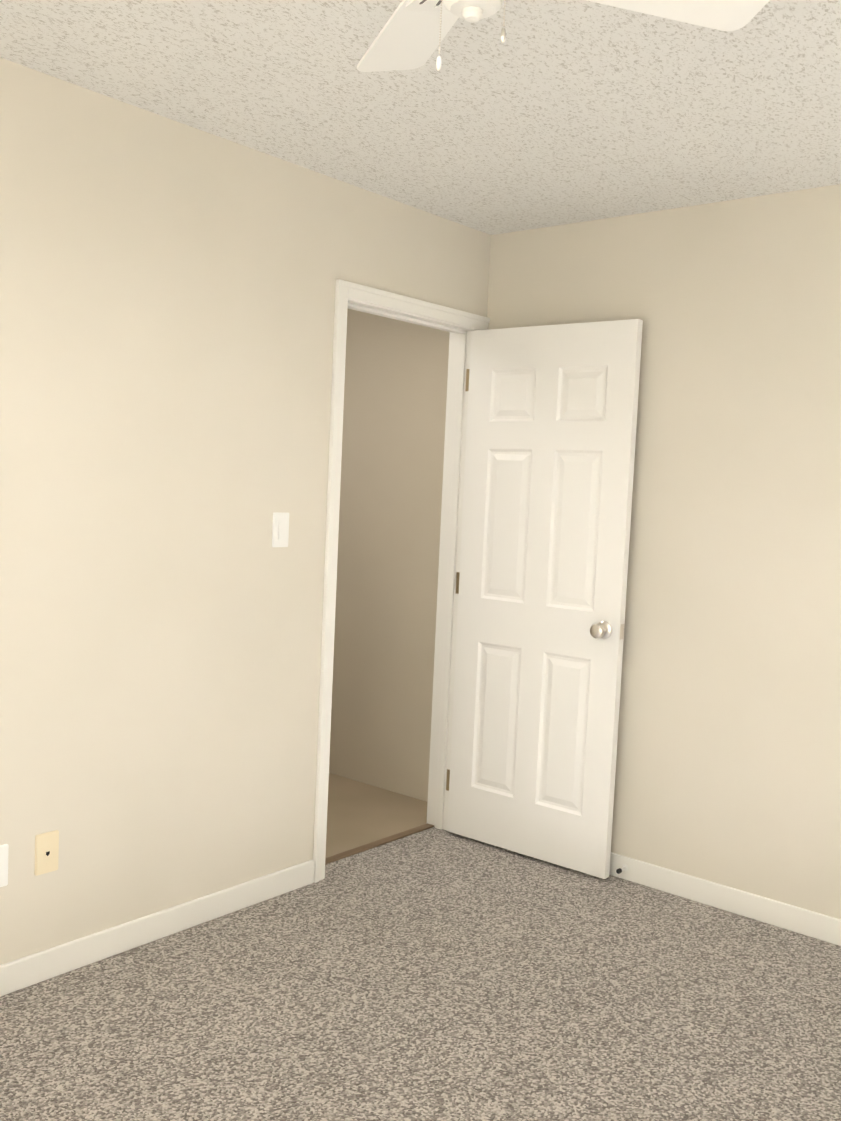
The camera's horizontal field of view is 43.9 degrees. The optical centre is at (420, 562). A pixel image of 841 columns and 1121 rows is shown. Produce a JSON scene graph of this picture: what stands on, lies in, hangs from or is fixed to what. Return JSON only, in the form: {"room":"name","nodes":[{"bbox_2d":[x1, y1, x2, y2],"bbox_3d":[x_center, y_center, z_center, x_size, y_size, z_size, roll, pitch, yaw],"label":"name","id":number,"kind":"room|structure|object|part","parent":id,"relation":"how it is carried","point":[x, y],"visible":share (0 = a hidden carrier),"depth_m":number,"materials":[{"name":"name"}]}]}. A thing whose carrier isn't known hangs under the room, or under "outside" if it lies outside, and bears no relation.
{"room":"empty bedroom","nodes":[
{"label":"empty bedroom","id":0,"kind":"room"},
{"bbox_2d":[0,58,490,964],"bbox_3d":[-1.134,-0.052,2.759,0.120,2.440,4.440,6,5,40],"label":"wall","id":1,"kind":"structure","parent":0,"point":[166,316],"depth_m":3.09,"materials":[{"name":"paint"}]},
{"bbox_2d":[0,844,8,886],"bbox_3d":[-1.129,0.812,2.776,0.006,0.114,0.070,6,5,40],"label":"electrical outlet","id":2,"kind":"object","parent":1,"relation":"attached to","point":[4,848],"visible":1,"depth_m":2.79,"materials":[{"name":"white plastic"}]},
{"bbox_2d":[34,830,58,875],"bbox_3d":[-1.033,0.804,2.889,0.007,0.114,0.070,6,5,40],"label":"outlet","id":3,"kind":"object","parent":1,"relation":"attached to","point":[46,851],"visible":1,"depth_m":2.89,"materials":[{"name":"beige plastic"}]},
{"bbox_2d":[0,860,313,996],"bbox_3d":[-1.431,1.138,2.448,0.017,0.085,3.277,6,5,40],"label":"baseboard","id":4,"kind":"structure","parent":1,"relation":"attached to","point":[33,969],"depth_m":3.16,"materials":[{"name":"white paint"}]},
{"bbox_2d":[272,512,288,546],"bbox_3d":[-0.460,-0.107,3.456,0.012,0.115,0.070,6,5,40],"label":"light switch","id":5,"kind":"object","parent":1,"relation":"attached to","point":[280,531],"visible":1,"depth_m":3.45,"materials":[{"name":"white plastic"}]},
{"bbox_2d":[325,823,433,864],"bbox_3d":[-0.192,1.113,4.107,0.040,0.007,0.736,6,5,40],"label":"trim","id":6,"kind":"structure","parent":1,"relation":"attached to","point":[354,851],"depth_m":4.12,"materials":[{"name":"brown wood"}]},
{"bbox_2d":[313,279,489,882],"bbox_3d":[-0.105,0.070,4.004,0.150,2.110,0.876,6,5,40],"label":"door frame","id":7,"kind":"structure","parent":1,"relation":"attached to","point":[450,561],"depth_m":4.14,"materials":[{"name":"white paint"}]},
{"bbox_2d":[446,319,642,878],"bbox_3d":[0.437,0.120,4.017,0.770,2.030,0.044,6,5,39],"label":"door","id":8,"kind":"structure","parent":1,"relation":"in","point":[549,463],"depth_m":3.96,"materials":[{"name":"white paint"}]},
{"bbox_3d":[0.156,0.085,4.246,0.040,1.738,0.040,6,5,39],"label":"door hinge","id":9,"kind":"part","parent":8,"relation":"part of","materials":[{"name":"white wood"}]},
{"bbox_2d":[590,621,623,639],"bbox_3d":[0.692,0.247,3.809,0.096,0.066,0.169,6,5,39],"label":"door knob","id":10,"kind":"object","parent":8,"relation":"attached to","point":[602,629],"depth_m":3.77,"materials":[{"name":"silver metal"}]},
{"bbox_2d":[325,773,426,857],"bbox_3d":[-1.157,1.108,4.038,1.400,0.060,2.570,6,5,40],"label":"floor","id":11,"kind":"structure","parent":0,"point":[359,814],"depth_m":4.51,"materials":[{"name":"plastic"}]},
{"bbox_2d":[329,309,449,801],"bbox_3d":[-0.244,-0.174,4.984,1.620,2.440,0.120,6,5,40],"label":"wall","id":12,"kind":"structure","parent":0,"point":[394,409],"depth_m":4.83,"materials":[{"name":"paint"}]},
{"bbox_2d":[0,827,840,1120],"bbox_3d":[-0.032,1.319,1.851,3.150,0.060,4.390,6,5,40],"label":"floor carpet","id":13,"kind":"object","parent":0,"point":[433,974],"depth_m":2.84,"materials":[{"name":"grey carpet"}]},
{"bbox_2d":[0,0,840,234],"bbox_3d":[0.075,-1.172,1.675,3.170,0.060,4.390,6,5,40],"label":"ceiling","id":14,"kind":"structure","parent":0,"point":[547,113],"depth_m":2.71,"materials":[{"name":"white paint"}]},
{"bbox_2d":[357,0,769,71],"bbox_3d":[0.087,-0.970,1.674,0.833,0.341,0.833,5,5,28],"label":"fan","id":15,"kind":"object","parent":14,"relation":"hanging from","point":[412,34],"visible":1,"depth_m":1.87,"materials":[{"name":"white plastic"}]},
{"bbox_3d":[0.083,-0.865,1.681,0.109,0.134,0.045,6,5,40],"label":"pull chain","id":16,"kind":"part","parent":15,"relation":"part of","materials":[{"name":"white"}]},
{"bbox_2d":[487,184,840,918],"bbox_3d":[1.434,0.022,3.364,3.050,2.440,0.120,6,5,40],"label":"wall","id":17,"kind":"structure","parent":0,"point":[729,748],"depth_m":3.60,"materials":[{"name":"paint"}]},
{"bbox_2d":[609,852,840,945],"bbox_3d":[1.291,1.192,3.435,2.930,0.085,0.017,6,5,40],"label":"baseboard","id":18,"kind":"structure","parent":17,"relation":"attached to","point":[806,922],"depth_m":3.61,"materials":[{"name":"white paint"}]},
{"bbox_2d":[616,865,627,873],"bbox_3d":[0.742,1.133,3.852,0.024,0.024,0.053,6,5,40],"label":"door stop","id":19,"kind":"object","parent":18,"relation":"attached to","point":[623,868],"visible":0.98,"depth_m":3.85,"materials":[{"name":"white plastic"}]}
]}

